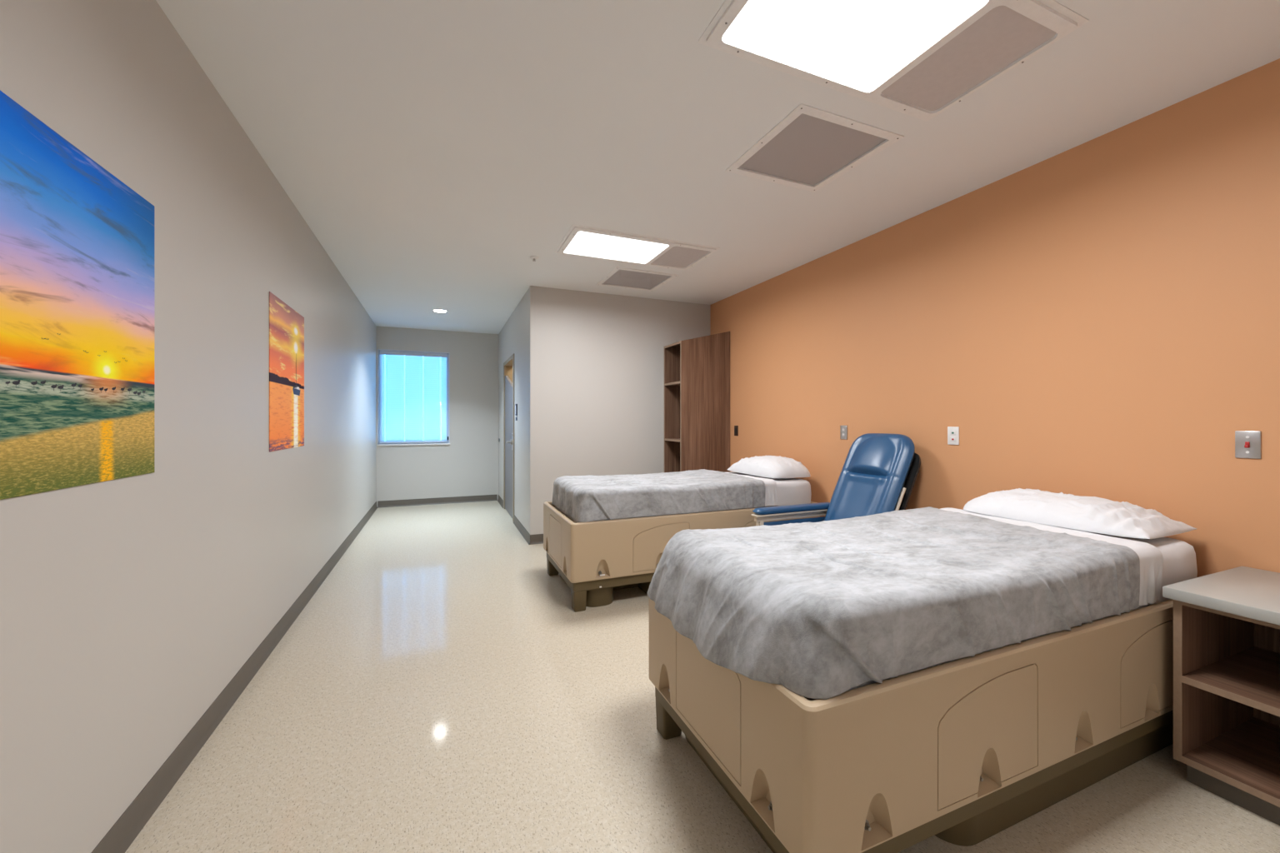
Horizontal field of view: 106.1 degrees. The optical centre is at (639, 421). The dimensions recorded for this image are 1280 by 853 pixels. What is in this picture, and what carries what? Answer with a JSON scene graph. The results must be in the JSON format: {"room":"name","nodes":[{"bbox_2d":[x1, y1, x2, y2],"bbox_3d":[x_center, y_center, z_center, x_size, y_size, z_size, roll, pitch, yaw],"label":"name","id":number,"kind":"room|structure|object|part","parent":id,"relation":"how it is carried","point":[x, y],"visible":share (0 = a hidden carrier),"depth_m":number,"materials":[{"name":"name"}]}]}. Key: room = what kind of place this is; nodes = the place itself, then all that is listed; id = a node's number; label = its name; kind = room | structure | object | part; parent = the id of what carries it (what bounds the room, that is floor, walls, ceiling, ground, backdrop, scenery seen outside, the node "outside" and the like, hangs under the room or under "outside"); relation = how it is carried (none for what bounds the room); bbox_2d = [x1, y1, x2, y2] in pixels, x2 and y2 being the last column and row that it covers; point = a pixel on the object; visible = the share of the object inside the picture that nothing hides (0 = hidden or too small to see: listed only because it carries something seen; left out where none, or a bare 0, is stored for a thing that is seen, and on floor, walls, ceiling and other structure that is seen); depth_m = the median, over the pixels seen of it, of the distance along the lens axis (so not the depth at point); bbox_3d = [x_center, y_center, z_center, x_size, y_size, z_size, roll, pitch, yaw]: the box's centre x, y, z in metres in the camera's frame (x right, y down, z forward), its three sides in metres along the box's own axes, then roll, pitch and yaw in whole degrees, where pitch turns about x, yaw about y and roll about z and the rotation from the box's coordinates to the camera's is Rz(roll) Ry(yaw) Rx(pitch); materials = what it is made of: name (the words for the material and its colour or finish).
{"room":"hospital room","nodes":[
{"label":"hospital room","id":0,"kind":"room"},
{"bbox_2d":[0,0,376,852],"bbox_3d":[-2.377,-0.070,3.194,0.150,2.740,9.020,0,0,-22],"label":"wall","id":1,"kind":"structure","parent":0,"point":[128,606],"depth_m":1.71,"materials":[{"name":"beige paint"}]},
{"bbox_2d":[0,90,154,499],"bbox_3d":[-1.383,-0.279,0.996,0.005,0.902,1.368,0,0,-22],"label":"wall picture","id":2,"kind":"object","parent":1,"relation":"attached to","point":[77,242],"visible":1,"depth_m":1.25,"materials":[{"name":"multicoloured paper"}]},
{"bbox_2d":[90,501,377,852],"bbox_3d":[-2.299,1.250,3.226,0.020,0.099,8.720,0,0,-22],"label":"baseboard","id":3,"kind":"structure","parent":1,"relation":"attached to","point":[127,828],"depth_m":1.94,"materials":[{"name":"plastic"}]},
{"bbox_2d":[269,291,304,451],"bbox_3d":[-2.240,-0.283,3.066,0.005,0.910,0.740,0,0,-22],"label":"wall picture","id":4,"kind":"object","parent":1,"relation":"attached to","point":[286,325],"visible":1,"depth_m":2.98,"materials":[{"name":"orange"}]},
{"bbox_2d":[376,325,498,506],"bbox_3d":[-2.169,-0.070,8.080,3.972,2.740,0.150,0,0,-22],"label":"wall","id":5,"kind":"structure","parent":0,"point":[468,466],"depth_m":7.69,"materials":[{"name":"beige paint"}]},
{"bbox_2d":[377,349,449,445],"bbox_3d":[-3.511,-0.363,7.504,1.021,1.464,0.157,0,0,-22],"label":"window","id":6,"kind":"structure","parent":5,"relation":"in","point":[447,442],"depth_m":7.56,"materials":[{"name":"metal"}]},
{"bbox_2d":[379,350,446,443],"bbox_3d":[-3.526,-0.373,7.496,0.955,1.416,0.040,0,0,-22],"label":"window blind","id":7,"kind":"object","parent":6,"relation":"attached to","point":[403,369],"visible":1,"depth_m":7.49,"materials":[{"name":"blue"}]},
{"bbox_3d":[-3.643,-0.350,7.440,0.002,1.350,0.002,0,0,-22],"label":"ladder cord","id":8,"kind":"part","parent":7,"relation":"part of","materials":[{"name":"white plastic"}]},
{"bbox_3d":[-3.526,0.324,7.496,0.955,0.022,0.022,0,0,-22],"label":"rail","id":9,"kind":"part","parent":7,"relation":"part of","materials":[{"name":"metal"}]},
{"bbox_3d":[-3.501,0.357,7.481,1.019,0.024,0.107,0,0,-22],"label":"sill","id":10,"kind":"part","parent":6,"relation":"part of","materials":[{"name":"white"}]},
{"bbox_2d":[377,495,497,508],"bbox_3d":[-3.151,1.250,7.581,1.735,0.099,0.020,0,0,-22],"label":"baseboard","id":11,"kind":"structure","parent":5,"relation":"attached to","point":[393,503],"depth_m":7.56,"materials":[{"name":"plastic"}]},
{"bbox_2d":[498,289,528,531],"bbox_3d":[-1.716,-0.070,6.591,0.120,2.740,2.948,0,0,-22],"label":"wall","id":12,"kind":"structure","parent":0,"point":[513,337],"depth_m":5.85,"materials":[{"name":"beige paint"}]},
{"bbox_2d":[497,495,503,508],"bbox_3d":[-2.194,1.250,7.563,0.020,0.099,0.745,0,0,-22],"label":"baseboard","id":13,"kind":"structure","parent":12,"relation":"attached to","point":[500,500],"depth_m":7.51,"materials":[{"name":"plastic"}]},
{"bbox_2d":[503,353,514,521],"bbox_3d":[-1.774,0.211,6.728,0.142,2.177,1.110,0,0,-22],"label":"door frame","id":14,"kind":"structure","parent":12,"relation":"in","point":[508,366],"depth_m":7.05,"materials":[{"name":"paint"}]},
{"bbox_2d":[505,375,512,518],"bbox_3d":[-1.843,0.304,6.699,0.120,1.976,0.926,0,0,-22],"label":"door","id":15,"kind":"structure","parent":14,"relation":"attached to","point":[508,384],"depth_m":6.75,"materials":[{"name":"grey laminate"}]},
{"bbox_3d":[-1.732,0.265,6.380,0.081,0.230,0.150,0,0,-22],"label":"handle","id":16,"kind":"part","parent":15,"relation":"part of","materials":[{"name":"metal"}]},
{"bbox_2d":[515,404,517,415],"bbox_3d":[-1.543,-0.147,5.995,0.016,0.145,0.080,0,0,-22],"label":"card reader","id":17,"kind":"object","parent":12,"relation":"attached to","point":[516,405],"visible":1,"depth_m":5.96,"materials":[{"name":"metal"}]},
{"bbox_2d":[513,515,530,544],"bbox_3d":[-1.393,1.250,5.628,0.020,0.099,1.203,0,0,-22],"label":"baseboard","id":18,"kind":"structure","parent":12,"relation":"attached to","point":[521,528],"depth_m":5.52,"materials":[{"name":"plastic"}]},
{"bbox_2d":[528,285,709,534],"bbox_3d":[-0.170,-0.070,5.571,2.197,2.740,0.120,0,0,-22],"label":"wall","id":19,"kind":"structure","parent":0,"point":[596,361],"depth_m":5.37,"materials":[{"name":"beige paint"}]},
{"bbox_2d":[530,534,543,544],"bbox_3d":[-0.439,1.250,5.383,1.555,0.099,0.020,0,0,-22],"label":"baseboard","id":20,"kind":"structure","parent":19,"relation":"attached to","point":[537,538],"depth_m":5.12,"materials":[{"name":"plastic"}]},
{"bbox_2d":[125,500,1279,852],"bbox_3d":[-0.473,1.350,3.982,4.272,0.100,9.020,0,0,-22],"label":"floor","id":21,"kind":"structure","parent":0,"point":[439,691],"depth_m":1.92,"materials":[{"name":"tile"}]},
{"bbox_2d":[543,501,819,612],"bbox_3d":[0.349,0.995,4.100,2.160,0.610,0.980,0,0,-22],"label":"bed","id":22,"kind":"object","parent":21,"relation":"on","point":[594,560],"visible":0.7,"depth_m":3.41,"materials":[{"name":"beige plastic"}]},
{"bbox_3d":[-0.743,1.230,4.101,0.092,0.140,0.092,0,0,-22],"label":"leg","id":23,"kind":"part","parent":22,"relation":"part of","materials":[{"name":"brown plastic"}]},
{"bbox_3d":[-0.423,1.230,3.328,0.092,0.140,0.092,0,0,-22],"label":"leg","id":24,"kind":"part","parent":22,"relation":"part of","materials":[{"name":"brown plastic"}]},
{"bbox_2d":[555,471,811,523],"bbox_3d":[0.367,0.617,4.108,2.044,0.240,0.907,0,0,-22],"label":"mattress","id":25,"kind":"object","parent":22,"relation":"on","point":[790,491],"visible":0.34,"depth_m":4.01,"materials":[{"name":"white fabric"}]},
{"bbox_2d":[551,469,765,522],"bbox_3d":[0.117,0.579,4.000,1.548,0.240,0.950,0,0,-22],"label":"blanket","id":26,"kind":"object","parent":25,"relation":"on","point":[588,498],"visible":1,"depth_m":3.63,"materials":[{"name":"grey fabric"}]},
{"bbox_2d":[725,472,778,506],"bbox_3d":[0.810,0.580,4.285,0.234,0.212,0.940,0,0,-28],"label":"sheet","id":27,"kind":"object","parent":25,"relation":"on","point":[771,495],"visible":0.34,"depth_m":3.90,"materials":[{"name":"white fabric"}]},
{"bbox_2d":[727,455,810,478],"bbox_3d":[1.179,0.392,4.408,0.440,0.170,0.744,0,0,-21],"label":"pillow","id":28,"kind":"object","parent":25,"relation":"on","point":[770,467],"visible":1,"depth_m":4.16,"materials":[{"name":"white fabric"}]},
{"bbox_2d":[664,331,729,472],"bbox_3d":[0.659,0.131,5.604,0.632,2.338,0.443,0,0,-22],"label":"wardrobe","id":29,"kind":"object","parent":21,"relation":"on","point":[697,371],"visible":0.57,"depth_m":5.43,"materials":[{"name":"brown wood"}]},
{"bbox_3d":[0.579,0.086,5.800,0.631,2.248,0.020,0,0,-22],"label":"panel","id":30,"kind":"part","parent":29,"relation":"part of","materials":[{"name":"brown wood"}]},
{"bbox_2d":[667,383,679,386],"bbox_3d":[0.655,-0.434,5.603,0.617,0.025,0.403,0,0,-22],"label":"shelf","id":31,"kind":"object","parent":29,"relation":"attached to","point":[668,384],"depth_m":5.59,"materials":[{"name":"brown wood"}]},
{"bbox_2d":[751,433,920,525],"bbox_3d":[1.371,0.693,3.322,1.024,1.214,0.682,0,0,-22],"label":"recliner chair","id":32,"kind":"object","parent":21,"relation":"on","point":[878,475],"visible":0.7,"depth_m":3.39,"materials":[{"name":"blue leather"}]},
{"bbox_3d":[1.144,0.642,3.550,0.720,0.048,0.086,0,0,-22],"label":"armrest","id":33,"kind":"part","parent":32,"relation":"part of","materials":[{"name":"blue leather"}]},
{"bbox_3d":[1.144,0.911,3.550,0.570,0.378,0.020,0,0,-22],"label":"panel","id":34,"kind":"part","parent":32,"relation":"part of","materials":[{"name":"blue leather"}]},
{"bbox_3d":[1.605,0.474,3.419,0.447,0.775,0.536,0,0,-22],"label":"backrest","id":35,"kind":"part","parent":32,"relation":"part of","materials":[{"name":"blue leather"}]},
{"bbox_3d":[1.654,0.671,3.155,0.245,0.465,0.021,0,0,-22],"label":"post","id":36,"kind":"part","parent":32,"relation":"part of","materials":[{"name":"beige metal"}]},
{"bbox_2d":[648,597,1173,852],"bbox_3d":[1.213,0.995,2.012,2.160,0.610,0.980,0,0,-22],"label":"bed","id":37,"kind":"object","parent":21,"relation":"on","point":[963,752],"visible":0.56,"depth_m":1.42,"materials":[{"name":"beige plastic"}]},
{"bbox_3d":[0.122,1.230,2.013,0.092,0.140,0.092,0,0,-22],"label":"leg","id":38,"kind":"part","parent":37,"relation":"part of","materials":[{"name":"brown plastic"}]},
{"bbox_2d":[816,525,1197,699],"bbox_3d":[1.231,0.617,2.019,2.044,0.240,0.907,0,0,-22],"label":"mattress","id":39,"kind":"object","parent":37,"relation":"on","point":[1179,557],"visible":0.06,"depth_m":1.92,"materials":[{"name":"white fabric"}]},
{"bbox_2d":[647,506,1139,699],"bbox_3d":[0.948,0.602,1.904,1.700,0.287,1.001,0,0,-20],"label":"blanket","id":40,"kind":"object","parent":39,"relation":"on","point":[824,610],"visible":1,"depth_m":1.53,"materials":[{"name":"grey fabric"}]},
{"bbox_2d":[940,507,1163,606],"bbox_3d":[1.730,0.580,2.231,0.270,0.212,0.938,0,0,-19],"label":"sheet","id":41,"kind":"object","parent":39,"relation":"on","point":[1151,558],"visible":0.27,"depth_m":1.84,"materials":[{"name":"white fabric"}]},
{"bbox_2d":[963,488,1196,539],"bbox_3d":[2.048,0.409,2.333,0.440,0.134,0.765,0,0,-24],"label":"pillow","id":42,"kind":"object","parent":39,"relation":"on","point":[1091,514],"visible":1,"depth_m":2.15,"materials":[{"name":"white fabric"}]},
{"bbox_2d":[1162,566,1279,825],"bbox_3d":[2.303,0.949,1.609,0.646,0.702,0.565,0,0,-22],"label":"nightstand","id":43,"kind":"object","parent":21,"relation":"on","point":[1227,623],"visible":1,"depth_m":1.74,"materials":[{"name":"brown wood"}]},
{"bbox_3d":[2.218,0.930,1.850,0.603,0.584,0.022,0,0,-22],"label":"panel","id":44,"kind":"part","parent":43,"relation":"part of","materials":[{"name":"brown wood"}]},
{"bbox_2d":[1162,566,1279,625],"bbox_3d":[2.303,0.618,1.609,0.646,0.040,0.565,0,0,-22],"label":"countertop","id":45,"kind":"structure","parent":43,"relation":"on","point":[1252,593],"depth_m":1.70,"materials":[{"name":"grey laminate"}]},
{"bbox_2d":[1183,646,1279,709],"bbox_3d":[2.308,0.923,1.612,0.589,0.024,0.486,0,0,-22],"label":"shelf","id":46,"kind":"object","parent":43,"relation":"attached to","point":[1248,676],"depth_m":1.72,"materials":[{"name":"brown wood"}]},
{"bbox_2d":[1183,717,1279,799],"bbox_3d":[2.308,1.210,1.612,0.589,0.024,0.486,0,0,-22],"label":"shelf","id":47,"kind":"object","parent":43,"relation":"attached to","point":[1244,755],"depth_m":1.72,"materials":[{"name":"brown wood"}]},
{"bbox_3d":[2.333,1.261,1.622,0.565,0.078,0.489,0,0,-22],"label":"kick plate","id":48,"kind":"part","parent":43,"relation":"part of","materials":[{"name":"plastic"}]},
{"bbox_3d":[2.587,0.930,1.728,0.014,0.584,0.486,0,0,-22],"label":"panel","id":49,"kind":"part","parent":43,"relation":"part of","materials":[{"name":"brown wood"}]},
{"bbox_2d":[155,0,1279,334],"bbox_3d":[-0.473,-1.570,3.982,4.272,0.260,9.020,0,0,-22],"label":"ceiling","id":50,"kind":"structure","parent":0,"point":[431,149],"depth_m":2.30,"materials":[{"name":"paint"}]},
{"bbox_2d":[432,309,447,312],"bbox_3d":[-2.598,-1.437,6.248,0.184,0.006,0.184,0,0,-22],"label":"recessed light","id":51,"kind":"object","parent":50,"relation":"in","point":[433,310],"visible":1,"depth_m":6.25,"materials":[{"name":"white glass"}]},
{"bbox_2d":[530,255,539,261],"bbox_3d":[-0.928,-1.424,4.219,0.080,0.032,0.080,0,0,-22],"label":"sprinkler","id":52,"kind":"object","parent":50,"relation":"attached to","point":[533,257],"visible":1,"depth_m":4.20,"materials":[{"name":"white metal"}]},
{"bbox_2d":[554,224,719,269],"bbox_3d":[-0.032,-1.432,4.037,1.252,0.015,0.625,0,0,-22],"label":"recessed light","id":53,"kind":"object","parent":50,"relation":"in","point":[580,241],"visible":1,"depth_m":3.98,"materials":[{"name":"white plastic"}]},
{"bbox_2d":[564,231,668,263],"bbox_3d":[-0.204,-1.435,3.976,0.756,0.010,0.503,0,0,-22],"label":"diffuser","id":54,"kind":"object","parent":53,"relation":"attached to","point":[587,244],"depth_m":3.96,"materials":[{"name":"white plastic"}]},
{"bbox_3d":[0.347,-1.438,4.200,0.350,0.004,0.495,0,0,-22],"label":"blank panel","id":55,"kind":"part","parent":53,"relation":"part of","materials":[{"name":"grey metal"}]},
{"bbox_2d":[595,266,678,291],"bbox_3d":[-0.041,-1.531,4.887,0.654,0.198,0.630,0,0,-22],"label":"ceiling vent","id":56,"kind":"object","parent":50,"relation":"in","point":[636,276],"visible":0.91,"depth_m":4.87,"materials":[{"name":"white metal"}]},
{"bbox_2d":[603,270,670,289],"bbox_3d":[-0.041,-1.447,4.887,0.560,0.002,0.536,0,0,-22],"label":"grille","id":57,"kind":"object","parent":56,"relation":"attached to","point":[633,279],"depth_m":4.89,"materials":[{"name":"grey metal"}]},
{"bbox_2d":[725,103,904,192],"bbox_3d":[0.910,-1.531,2.590,0.654,0.198,0.630,0,0,-22],"label":"ceiling vent","id":58,"kind":"object","parent":50,"relation":"in","point":[812,144],"visible":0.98,"depth_m":2.55,"materials":[{"name":"white metal"}]},
{"bbox_2d":[739,113,886,184],"bbox_3d":[0.910,-1.447,2.590,0.560,0.002,0.536,0,0,-22],"label":"grille","id":59,"kind":"object","parent":58,"relation":"attached to","point":[807,161],"depth_m":2.56,"materials":[{"name":"grey metal"}]},
{"bbox_2d":[697,0,1089,120],"bbox_3d":[0.915,-1.432,1.774,1.252,0.015,0.625,0,0,-22],"label":"recessed light","id":60,"kind":"object","parent":50,"relation":"in","point":[919,59],"visible":1,"depth_m":1.80,"materials":[{"name":"white plastic"}]},
{"bbox_2d":[722,0,986,90],"bbox_3d":[0.743,-1.435,1.713,0.756,0.010,0.503,0,0,-22],"label":"diffuser","id":61,"kind":"object","parent":60,"relation":"attached to","point":[852,45],"depth_m":1.77,"materials":[{"name":"white plastic"}]},
{"bbox_3d":[1.295,-1.438,1.937,0.350,0.004,0.495,0,0,-22],"label":"blank panel","id":62,"kind":"part","parent":60,"relation":"part of","materials":[{"name":"grey metal"}]},
{"bbox_2d":[710,58,1279,577],"bbox_3d":[2.018,-0.070,3.353,0.150,2.740,5.952,0,0,-22],"label":"wall","id":63,"kind":"structure","parent":0,"point":[1099,317],"depth_m":2.51,"materials":[{"name":"orange paint"}]},
{"bbox_2d":[734,425,738,435],"bbox_3d":[1.080,0.103,5.409,0.010,0.115,0.072,0,0,-22],"label":"wall outlet","id":64,"kind":"object","parent":63,"relation":"attached to","point":[736,427],"visible":1,"depth_m":5.40,"materials":[{"name":"black plastic"}]},
{"bbox_2d":[840,425,847,439],"bbox_3d":[1.679,0.089,3.963,0.009,0.115,0.072,0,0,-22],"label":"wall outlet","id":65,"kind":"object","parent":63,"relation":"attached to","point":[843,429],"visible":1,"depth_m":3.96,"materials":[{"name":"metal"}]},
{"bbox_2d":[947,426,959,444],"bbox_3d":[2.029,0.092,3.117,0.010,0.117,0.074,0,0,-22],"label":"wall outlet","id":66,"kind":"object","parent":63,"relation":"attached to","point":[952,432],"visible":1,"depth_m":3.11,"materials":[{"name":"white plastic"}]},
{"bbox_2d":[950,437,955,441],"bbox_3d":[2.026,0.114,3.116,0.003,0.028,0.034,0,0,-22],"label":"socket","id":67,"kind":"object","parent":66,"relation":"attached to","point":[952,439],"depth_m":3.11,"materials":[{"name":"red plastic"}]},
{"bbox_2d":[950,430,955,434],"bbox_3d":[2.026,0.072,3.116,0.003,0.028,0.034,0,0,-22],"label":"socket","id":68,"kind":"object","parent":66,"relation":"attached to","point":[952,432],"depth_m":3.11,"materials":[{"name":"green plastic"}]},
{"bbox_2d":[1235,430,1260,459],"bbox_3d":[2.495,0.095,1.976,0.022,0.113,0.069,0,0,-22],"label":"wall switch","id":69,"kind":"object","parent":63,"relation":"attached to","point":[1247,443],"visible":1,"depth_m":1.98,"materials":[{"name":"metal"}]}
]}

